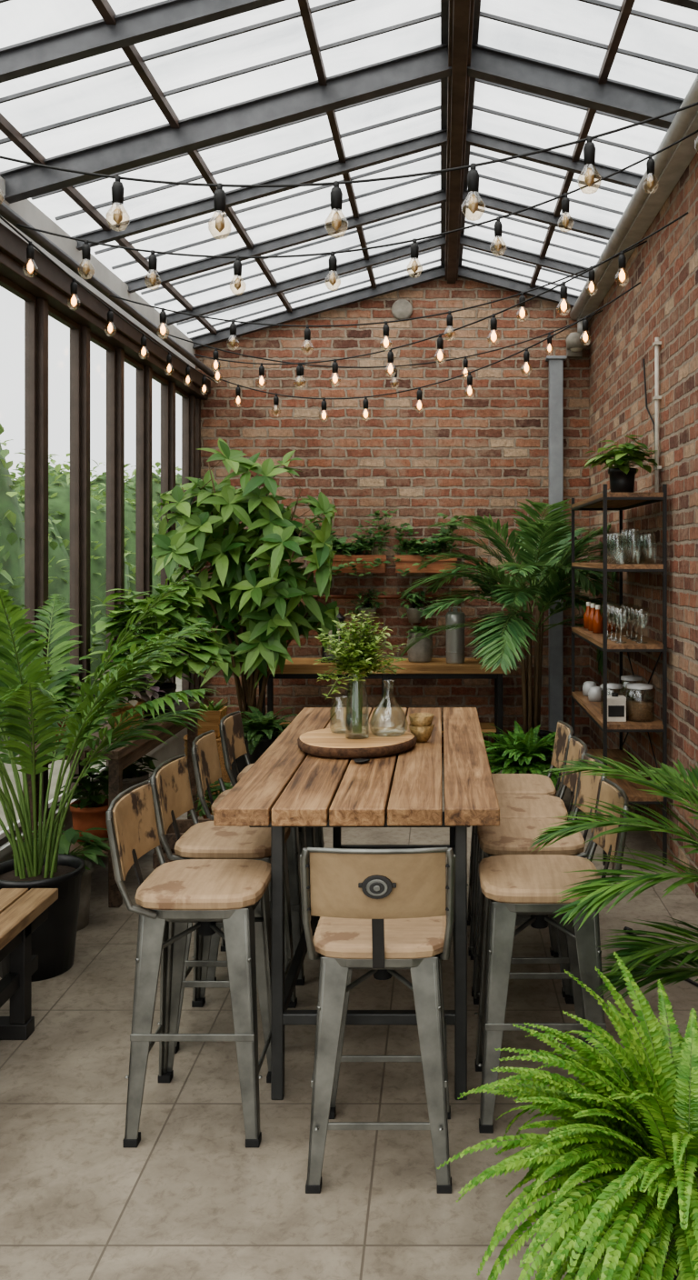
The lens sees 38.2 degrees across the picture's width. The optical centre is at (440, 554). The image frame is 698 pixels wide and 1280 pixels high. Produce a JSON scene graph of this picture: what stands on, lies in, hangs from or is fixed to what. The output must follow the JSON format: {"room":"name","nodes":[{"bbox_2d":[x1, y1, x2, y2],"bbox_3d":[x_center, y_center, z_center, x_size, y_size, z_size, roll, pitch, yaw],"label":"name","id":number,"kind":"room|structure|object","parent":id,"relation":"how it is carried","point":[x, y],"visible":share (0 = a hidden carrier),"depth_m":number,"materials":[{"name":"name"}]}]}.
{"room":"sunroom","nodes":[
{"label":"sunroom","id":0,"kind":"room"},
{"bbox_2d":[0,727,187,862],"bbox_3d":[-2.370,1.720,4.185,0.160,0.360,10.770,0,0,0],"label":"wall","id":1,"kind":"structure","parent":0,"point":[175,746],"depth_m":8.10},
{"bbox_2d":[0,274,37,846],"bbox_3d":[-2.348,0.030,5.450,0.045,3.020,0.610,0,0,0],"label":"window","id":2,"kind":"structure","parent":1,"relation":"in","point":[31,300],"depth_m":5.72,"materials":[{"name":"brown metal"}]},
{"bbox_2d":[24,298,48,821],"bbox_3d":[-2.345,0.030,5.800,0.110,3.020,0.076,0,0,0],"label":"window frame","id":3,"kind":"structure","parent":1,"relation":"on","point":[42,303],"depth_m":5.76,"materials":[{"name":"brown metal"}]},
{"bbox_2d":[48,304,80,814],"bbox_3d":[-2.348,0.030,6.150,0.045,3.020,0.610,0,0,0],"label":"window","id":4,"kind":"structure","parent":1,"relation":"in","point":[75,327],"depth_m":6.42,"materials":[{"name":"brown metal"}]},
{"bbox_2d":[70,325,89,791],"bbox_3d":[-2.345,0.030,6.500,0.110,3.020,0.076,0,0,0],"label":"window frame","id":5,"kind":"structure","parent":1,"relation":"on","point":[85,330],"depth_m":6.46,"materials":[{"name":"brown metal"}]},
{"bbox_2d":[90,331,116,781],"bbox_3d":[-2.348,0.030,6.850,0.045,3.020,0.610,0,0,0],"label":"window","id":6,"kind":"structure","parent":1,"relation":"in","point":[112,350],"depth_m":7.12,"materials":[{"name":"brown metal"}]},
{"bbox_2d":[106,348,124,766],"bbox_3d":[-2.345,0.030,7.200,0.110,3.020,0.076,0,0,0],"label":"trim","id":7,"kind":"structure","parent":1,"relation":"on","point":[120,353],"depth_m":7.16,"materials":[{"name":"brown metal"}]},
{"bbox_2d":[124,353,144,622],"bbox_3d":[-2.348,0.030,7.550,0.045,3.020,0.610,0,0,0],"label":"window","id":8,"kind":"structure","parent":1,"relation":"in","point":[140,367],"depth_m":7.82,"materials":[{"name":"brown metal"}]},
{"bbox_2d":[135,366,152,639],"bbox_3d":[-2.345,0.030,7.900,0.110,3.020,0.076,0,0,0],"label":"trim","id":9,"kind":"structure","parent":1,"relation":"on","point":[148,371],"depth_m":7.86,"materials":[{"name":"brown metal"}]},
{"bbox_2d":[152,371,169,679],"bbox_3d":[-2.348,0.030,8.250,0.045,3.020,0.610,0,0,0],"label":"window","id":10,"kind":"structure","parent":1,"relation":"in","point":[165,384],"depth_m":8.52,"materials":[{"name":"brown metal"}]},
{"bbox_2d":[160,381,175,701],"bbox_3d":[-2.345,0.030,8.600,0.110,3.020,0.076,0,0,0],"label":"trim","id":11,"kind":"structure","parent":1,"relation":"on","point":[172,385],"depth_m":8.56,"materials":[{"name":"brown metal"}]},
{"bbox_2d":[175,385,189,701],"bbox_3d":[-2.348,0.030,8.950,0.045,3.020,0.610,0,0,0],"label":"window","id":12,"kind":"structure","parent":1,"relation":"in","point":[186,396],"depth_m":9.22,"materials":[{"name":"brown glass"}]},
{"bbox_2d":[181,394,195,701],"bbox_3d":[-2.345,0.030,9.300,0.110,3.020,0.076,0,0,0],"label":"trim","id":13,"kind":"structure","parent":1,"relation":"on","point":[192,396],"depth_m":9.26,"materials":[{"name":"brown metal"}]},
{"bbox_2d":[0,200,216,399],"bbox_3d":[-2.271,-1.605,4.180,0.279,0.249,10.760,0,0,0],"label":"beam","id":14,"kind":"structure","parent":0,"point":[50,283],"depth_m":6.23,"materials":[{"name":"brown metal"}]},
{"bbox_2d":[0,101,697,419],"bbox_3d":[-0.370,-1.645,6.541,3.507,1.118,5.520,0,0,0],"label":"string lights","id":15,"kind":"object","parent":14,"relation":"hanging from","point":[589,149],"visible":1,"depth_m":5.07,"materials":[{"name":"black"}]},
{"bbox_2d":[0,752,697,1279],"bbox_3d":[-0.365,1.950,4.335,4.170,0.100,11.070,0,0,0],"label":"floor","id":16,"kind":"structure","parent":0,"point":[191,1201],"depth_m":3.27,"materials":[{"name":"tile"}]},
{"bbox_2d":[0,888,58,1039],"bbox_3d":[-1.850,1.650,3.250,0.488,0.500,1.900,0,0,0],"label":"slatted bench","id":17,"kind":"object","parent":16,"relation":"on","point":[22,910],"visible":1,"depth_m":3.92,"materials":[{"name":"brown wood"}]},
{"bbox_2d":[11,823,109,930],"bbox_3d":[-1.928,1.644,5.115,0.505,0.512,0.540,0,0,0],"label":"potted plant","id":18,"kind":"object","parent":16,"relation":"on","point":[95,847],"visible":0.32,"depth_m":5.09,"materials":[{"name":"green plant"}]},
{"bbox_2d":[0,519,219,981],"bbox_3d":[-1.599,0.854,4.617,1.322,2.092,2.054,0,0,0],"label":"areca palm","id":19,"kind":"object","parent":16,"relation":"on","point":[54,942],"visible":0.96,"depth_m":4.52,"materials":[{"name":"green plant"}]},
{"bbox_2d":[19,701,199,907],"bbox_3d":[-1.990,1.475,6.250,0.534,0.850,1.800,0,0,0],"label":"table","id":20,"kind":"object","parent":16,"relation":"on","point":[123,757],"visible":0.24,"depth_m":5.53,"materials":[{"name":"brown wood"}]},
{"bbox_2d":[23,658,90,747],"bbox_3d":[-2.089,0.812,5.482,0.339,0.471,0.452,0,0,0],"label":"rubber plant","id":21,"kind":"object","parent":20,"relation":"on","point":[65,692],"visible":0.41,"depth_m":5.42,"materials":[{"name":"green plant"}]},
{"bbox_2d":[57,770,124,841],"bbox_3d":[-1.982,1.440,5.765,0.388,0.377,0.482,0,0,45],"label":"potted plant","id":22,"kind":"object","parent":20,"relation":"on","point":[87,813],"visible":0.66,"depth_m":5.66,"materials":[{"name":"green plant"}]},
{"bbox_2d":[87,754,157,790],"bbox_3d":[-2.012,1.434,6.379,0.435,0.388,0.376,0,0,0],"label":"potted plant","id":23,"kind":"object","parent":20,"relation":"on","point":[132,776],"visible":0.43,"depth_m":6.36,"materials":[{"name":"green plant"}]},
{"bbox_2d":[91,665,165,737],"bbox_3d":[-1.807,0.836,5.782,0.432,0.425,0.435,0,0,-24],"label":"plant","id":24,"kind":"object","parent":20,"relation":"on","point":[144,697],"visible":0.26,"depth_m":5.73,"materials":[{"name":"green plant"}]},
{"bbox_2d":[79,580,237,718],"bbox_3d":[-1.802,0.612,6.472,0.915,0.873,1.044,0,0,0],"label":"potted plant","id":25,"kind":"object","parent":20,"relation":"on","point":[184,615],"visible":0.62,"depth_m":6.36,"materials":[{"name":"green plant"}]},
{"bbox_2d":[114,605,213,684],"bbox_3d":[-1.933,0.672,7.005,0.653,0.751,0.777,0,0,0],"label":"potted leafy plant","id":26,"kind":"object","parent":20,"relation":"on","point":[191,670],"visible":0.07,"depth_m":7.08,"materials":[{"name":"green plant"}]},
{"bbox_2d":[152,819,213,869],"bbox_3d":[-1.460,1.735,5.800,0.356,0.330,0.316,0,0,-6],"label":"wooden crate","id":27,"kind":"object","parent":16,"relation":"on","point":[184,825],"visible":0.13,"depth_m":5.65,"materials":[{"name":"brown wood"}]},
{"bbox_2d":[105,780,271,1147],"bbox_3d":[-0.840,1.357,3.420,0.524,1.085,0.456,0,0,0],"label":"bar stool","id":28,"kind":"object","parent":16,"relation":"on","point":[233,893],"visible":0.97,"depth_m":3.24,"materials":[{"name":"metal"}]},
{"bbox_2d":[183,734,231,816],"bbox_3d":[-1.720,1.619,7.400,0.364,0.562,0.364,0,0,0],"label":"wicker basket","id":29,"kind":"object","parent":16,"relation":"on","point":[225,775],"visible":0.12,"depth_m":7.29,"materials":[{"name":"brown wicker"}]},
{"bbox_2d":[193,699,235,738],"bbox_3d":[-1.688,1.201,7.385,0.329,0.277,0.314,0,0,0],"label":"wooden planter","id":30,"kind":"object","parent":29,"relation":"on","point":[214,715],"visible":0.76,"depth_m":7.30,"materials":[{"name":"brown wood"}]},
{"bbox_2d":[185,780,232,819],"bbox_3d":[-1.473,1.692,6.588,0.396,0.416,0.429,0,0,18],"label":"potted plant","id":31,"kind":"object","parent":16,"relation":"on","point":[202,813],"visible":0.18,"depth_m":6.53,"materials":[{"name":"green plant"}]},
{"bbox_2d":[150,754,297,1053],"bbox_3d":[-0.870,1.370,4.021,0.524,1.059,0.456,0,0,1],"label":"bar stool","id":32,"kind":"object","parent":16,"relation":"on","point":[170,780],"visible":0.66,"depth_m":4.01,"materials":[{"name":"wood"}]},
{"bbox_2d":[150,437,339,783],"bbox_3d":[-1.560,0.437,8.339,1.425,2.926,1.377,0,0,0],"label":"plant","id":33,"kind":"object","parent":16,"relation":"on","point":[252,595],"visible":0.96,"depth_m":8.05,"materials":[{"name":"green plant"}]},
{"bbox_2d":[191,730,306,985],"bbox_3d":[-0.870,1.370,4.619,0.524,1.059,0.456,0,0,-2],"label":"bar stool","id":34,"kind":"object","parent":16,"relation":"on","point":[205,752],"visible":0.39,"depth_m":4.44,"materials":[{"name":"wood"}]},
{"bbox_2d":[240,706,297,763],"bbox_3d":[-1.403,1.538,7.748,0.706,0.724,0.604,0,0,10],"label":"potted fern","id":35,"kind":"object","parent":16,"relation":"on","point":[264,730],"visible":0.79,"depth_m":7.64,"materials":[{"name":"green plant"}]},
{"bbox_2d":[219,710,324,935],"bbox_3d":[-0.870,1.370,5.200,0.524,1.059,0.456,0,0,0],"label":"bar stool","id":36,"kind":"object","parent":16,"relation":"on","point":[231,728],"visible":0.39,"depth_m":5.20,"materials":[{"name":"wood"}]},
{"bbox_2d":[213,707,499,1099],"bbox_3d":[-0.285,1.380,4.518,0.972,1.039,2.257,0,0,0],"label":"dining table","id":37,"kind":"object","parent":16,"relation":"on","point":[286,786],"visible":0.81,"depth_m":3.58,"materials":[{"name":"brown wood"}]},
{"bbox_2d":[297,726,416,758],"bbox_3d":[-0.374,0.833,4.451,0.532,0.050,0.530,0,0,0],"label":"serving board","id":38,"kind":"object","parent":37,"relation":"on","point":[321,743],"visible":0.96,"depth_m":4.32,"materials":[{"name":"brown wood"}]},
{"bbox_2d":[312,609,406,738],"bbox_3d":[-0.373,0.521,4.422,0.402,0.572,0.437,0,0,-37],"label":"vase","id":39,"kind":"object","parent":38,"relation":"on","point":[360,659],"visible":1,"depth_m":4.39,"materials":[{"name":"clear glass"}]},
{"bbox_2d":[353,758,369,762],"bbox_3d":[-0.328,0.854,4.140,0.072,0.008,0.072,0,0,0],"label":"dish","id":40,"kind":"object","parent":37,"relation":"on","point":[356,760],"visible":1,"depth_m":4.14,"materials":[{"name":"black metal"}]},
{"bbox_2d":[408,712,434,742],"bbox_3d":[-0.090,0.798,4.600,0.120,0.120,0.120,0,0,0],"label":"bowls","id":41,"kind":"object","parent":37,"relation":"on","point":[421,725],"visible":0.95,"depth_m":4.56,"materials":[{"name":"gold metal"}]},
{"bbox_2d":[300,847,455,1193],"bbox_3d":[-0.185,1.376,3.151,0.456,1.047,0.524,0,0,0],"label":"bar stool","id":42,"kind":"object","parent":16,"relation":"on","point":[381,911],"visible":1,"depth_m":2.98,"materials":[{"name":"wood"}]},
{"bbox_2d":[259,658,510,765],"bbox_3d":[-0.540,1.438,9.160,2.320,0.925,0.560,0,0,0],"label":"console table","id":43,"kind":"object","parent":16,"relation":"on","point":[302,668],"visible":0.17,"depth_m":8.93,"materials":[{"name":"brown wood"}]},
{"bbox_2d":[320,605,345,662],"bbox_3d":[-0.980,0.706,9.100,0.200,0.534,0.200,0,0,0],"label":"lantern","id":44,"kind":"object","parent":43,"relation":"on","point":[340,616],"visible":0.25,"depth_m":9.01,"materials":[{"name":"black metal"}]},
{"bbox_2d":[405,625,435,662],"bbox_3d":[-0.157,0.809,9.099,0.367,0.328,0.335,0,0,0],"label":"potted succulent","id":45,"kind":"object","parent":43,"relation":"on","point":[422,651],"visible":0.88,"depth_m":9.01,"materials":[{"name":"green plant"}]},
{"bbox_2d":[445,606,465,663],"bbox_3d":[0.130,0.720,9.000,0.180,0.505,0.180,0,0,0],"label":"steel canister","id":46,"kind":"object","parent":43,"relation":"on","point":[455,651],"visible":0.98,"depth_m":8.93,"materials":[{"name":"silver metal"}]},
{"bbox_2d":[399,498,619,762],"bbox_3d":[0.514,0.731,8.369,1.772,2.338,2.122,0,0,0],"label":"palm","id":47,"kind":"object","parent":16,"relation":"on","point":[548,534],"visible":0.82,"depth_m":8.14,"materials":[{"name":"green plant"}]},
{"bbox_2d":[467,720,573,955],"bbox_3d":[0.390,1.375,4.950,0.524,1.049,0.456,0,0,0],"label":"bar stool","id":48,"kind":"object","parent":16,"relation":"on","point":[505,784],"visible":0.44,"depth_m":4.93,"materials":[{"name":"wood"}]},
{"bbox_2d":[481,720,560,790],"bbox_3d":[0.630,1.556,7.338,0.878,0.689,0.876,0,0,22],"label":"potted fern","id":49,"kind":"object","parent":16,"relation":"on","point":[519,753],"visible":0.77,"depth_m":7.17,"materials":[{"name":"green plant"}]},
{"bbox_2d":[470,736,588,997],"bbox_3d":[0.395,1.375,4.509,0.524,1.049,0.456,0,0,1],"label":"bar stool","id":50,"kind":"object","parent":16,"relation":"on","point":[511,805],"visible":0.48,"depth_m":4.51,"materials":[{"name":"wood"}]},
{"bbox_2d":[472,752,607,1004],"bbox_3d":[0.400,1.370,4.051,0.524,1.059,0.456,0,0,-1],"label":"bar stool","id":51,"kind":"object","parent":16,"relation":"on","point":[513,835],"visible":0.37,"depth_m":4.05,"materials":[{"name":"wood"}]},
{"bbox_2d":[474,778,629,1132],"bbox_3d":[0.385,1.363,3.500,0.524,1.075,0.456,0,0,0],"label":"bar stool","id":52,"kind":"object","parent":16,"relation":"on","point":[512,885],"visible":0.79,"depth_m":3.32,"materials":[{"name":"wood"}]},
{"bbox_2d":[545,355,566,754],"bbox_3d":[1.095,0.010,9.509,0.190,3.780,0.119,0,0,0],"label":"steel column","id":53,"kind":"structure","parent":16,"relation":"on","point":[555,362],"depth_m":9.47,"materials":[{"name":"grey metal"}]},
{"bbox_2d":[436,951,697,1279],"bbox_3d":[0.591,1.460,2.339,1.210,0.881,1.066,0,0,37],"label":"potted fern","id":54,"kind":"object","parent":16,"relation":"on","point":[630,1131],"visible":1,"depth_m":2.25,"materials":[{"name":"green plant"}]},
{"bbox_2d":[530,749,697,1000],"bbox_3d":[0.842,1.222,3.358,1.178,1.356,0.918,0,0,-13],"label":"potted palm","id":55,"kind":"object","parent":16,"relation":"on","point":[598,894],"visible":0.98,"depth_m":3.14,"materials":[{"name":"green plant"}]},
{"bbox_2d":[571,484,667,865],"bbox_3d":[1.188,0.735,6.860,0.389,2.330,1.504,0,0,0],"label":"metal shelving unit","id":56,"kind":"object","parent":16,"relation":"on","point":[605,502],"visible":0.81,"depth_m":6.12,"materials":[{"name":"brown wood"}]},
{"bbox_2d":[582,680,614,701],"bbox_3d":[1.150,0.988,7.240,0.210,0.100,0.390,0,0,0],"label":"cups","id":57,"kind":"object","parent":56,"relation":"on","point":[595,694],"visible":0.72,"depth_m":7.08,"materials":[{"name":"ceramic"}]},
{"bbox_2d":[583,601,616,633],"bbox_3d":[1.155,0.451,7.220,0.184,0.195,0.512,0,0,0],"label":"bottles","id":58,"kind":"object","parent":56,"relation":"on","point":[593,618],"visible":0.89,"depth_m":7.09,"materials":[{"name":"orange glass"}]},
{"bbox_2d":[607,692,626,721],"bbox_3d":[1.090,0.951,6.260,0.124,0.175,0.104,0,0,0],"label":"tin","id":59,"kind":"object","parent":56,"relation":"on","point":[616,705],"visible":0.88,"depth_m":6.21,"materials":[{"name":"beige metal"}]},
{"bbox_2d":[583,434,657,492],"bbox_3d":[1.147,-0.571,6.479,0.502,0.379,0.567,0,0,0],"label":"pothos","id":60,"kind":"object","parent":56,"relation":"on","point":[622,476],"visible":0.93,"depth_m":6.38,"materials":[{"name":"green plant"}]},
{"bbox_2d":[607,675,653,720],"bbox_3d":[1.202,0.923,6.485,0.315,0.230,0.590,0,0,0],"label":"jars","id":61,"kind":"object","parent":56,"relation":"on","point":[637,709],"visible":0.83,"depth_m":6.24,"materials":[{"name":"clear glass"}]},
{"bbox_2d":[623,926,697,986],"bbox_3d":[1.058,1.885,4.591,0.150,0.032,0.914,0,0,-23],"label":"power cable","id":62,"kind":"object","parent":16,"relation":"on","point":[625,927],"visible":0.33,"depth_m":4.48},
{"bbox_2d":[195,277,589,752],"bbox_3d":[-0.365,-0.440,9.720,4.170,4.680,0.300,0,0,0],"label":"wall","id":63,"kind":"structure","parent":0,"point":[485,451],"depth_m":9.57,"materials":[{"name":"brick"}]},
{"bbox_2d":[0,176,195,369],"bbox_3d":[-2.375,-1.810,4.185,0.050,0.420,10.770,0,0,0],"label":"trim","id":64,"kind":"structure","parent":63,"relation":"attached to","point":[25,209],"depth_m":6.76,"materials":[{"name":"black metal"}]},
{"bbox_2d":[195,398,200,701],"bbox_3d":[-2.345,0.030,9.510,0.110,3.020,0.076,0,0,0],"label":"trim","id":65,"kind":"structure","parent":63,"relation":"on","point":[197,400],"depth_m":9.47,"materials":[{"name":"brown metal"}]},
{"bbox_2d":[308,509,398,577],"bbox_3d":[-0.844,-0.109,9.322,0.901,0.638,0.377,0,0,0],"label":"planter box","id":66,"kind":"object","parent":63,"relation":"attached to","point":[367,564],"visible":0.77,"depth_m":9.30,"materials":[{"name":"brown wood"}]},
{"bbox_2d":[286,594,467,599],"bbox_3d":[-0.650,0.400,9.509,1.800,0.040,0.118,0,0,0],"label":"wall rail","id":67,"kind":"object","parent":63,"relation":"attached to","point":[333,596],"visible":0.42,"depth_m":9.45,"materials":[{"name":"brown wood"}]},
{"bbox_2d":[344,589,387,622],"bbox_3d":[-0.696,0.484,9.354,0.431,0.311,0.305,0,0,0],"label":"pot plant","id":68,"kind":"object","parent":67,"relation":"hanging from","point":[373,610],"visible":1,"depth_m":9.35,"materials":[{"name":"green plant"}]},
{"bbox_2d":[396,590,438,622],"bbox_3d":[-0.222,0.487,9.342,0.386,0.306,0.335,0,0,0],"label":"pot plant","id":69,"kind":"object","parent":67,"relation":"hanging from","point":[414,615],"visible":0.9,"depth_m":9.35,"materials":[{"name":"green plant"}]},
{"bbox_2d":[391,299,412,319],"bbox_3d":[-0.370,-2.340,9.555,0.200,0.200,0.030,0,0,0],"label":"air vent","id":70,"kind":"object","parent":63,"relation":"in","point":[401,308],"visible":0.97,"depth_m":9.54,"materials":[{"name":"metal"}]},
{"bbox_2d":[392,512,464,576],"bbox_3d":[-0.103,-0.096,9.316,0.712,0.592,0.386,0,0,0],"label":"planter box","id":71,"kind":"object","parent":63,"relation":"attached to","point":[405,564],"visible":0.93,"depth_m":9.31,"materials":[{"name":"brown wood"}]},
{"bbox_2d":[565,331,587,358],"bbox_3d":[1.270,-1.980,9.420,0.200,0.200,0.298,0,0,0],"label":"wall lamp","id":72,"kind":"object","parent":63,"relation":"attached to","point":[575,344],"visible":0.94,"depth_m":9.32,"materials":[{"name":"metal"}]},
{"bbox_2d":[589,150,697,898],"bbox_3d":[1.570,-0.255,4.185,0.300,4.310,10.770,0,0,0],"label":"wall","id":73,"kind":"structure","parent":0,"point":[665,305],"depth_m":6.52,"materials":[{"name":"brick"}]},
{"bbox_2d":[570,74,697,333],"bbox_3d":[1.325,-2.250,4.180,0.187,0.320,10.760,0,0,0],"label":"gutter","id":74,"kind":"object","parent":73,"relation":"attached to","point":[670,165],"visible":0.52,"depth_m":6.33,"materials":[{"name":"metal"}]},
{"bbox_2d":[642,337,661,492],"bbox_3d":[1.397,-0.900,6.663,0.044,1.000,0.486,0,0,0],"label":"conduit","id":75,"kind":"object","parent":73,"relation":"attached to","point":[656,343],"visible":0.99,"depth_m":6.44,"materials":[{"name":"beige metal"}]},
{"label":"outside","id":76,"kind":"structure","parent":0,"visible":0},
{"bbox_2d":[0,676,181,831],"bbox_3d":[-31.230,2.085,15.000,57.540,0.130,90.000,0,0,0],"label":"ground","id":77,"kind":"structure","parent":76,"point":[57,764],"depth_m":9.09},
{"bbox_2d":[0,423,181,731],"bbox_3d":[-5.954,-0.061,11.800,3.562,4.122,23.784,0,0,1],"label":"trees","id":78,"kind":"object","parent":77,"relation":"on","point":[12,492],"visible":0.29,"depth_m":13.65,"materials":[{"name":"green plant"}]},
{"bbox_3d":[-0.415,-2.419,4.335,4.370,0.782,11.070,0,0,0],"label":"ceiling","id":79,"kind":"structure","parent":0,"visible":0},
{"bbox_2d":[0,0,697,349],"bbox_3d":[-0.476,-2.344,3.432,3.827,0.864,12.255,0,0,0],"label":"glass roof","id":80,"kind":"object","parent":79,"relation":"attached to","point":[593,94],"visible":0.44,"depth_m":5.43,"materials":[{"name":"glass"}]},
{"bbox_2d":[440,0,480,283],"bbox_3d":[0.100,-2.715,4.183,0.200,0.250,10.765,0,0,0],"label":"ridge beam","id":81,"kind":"structure","parent":79,"relation":"attached to","point":[460,19],"depth_m":6.03,"materials":[{"name":"metal"}]}
]}

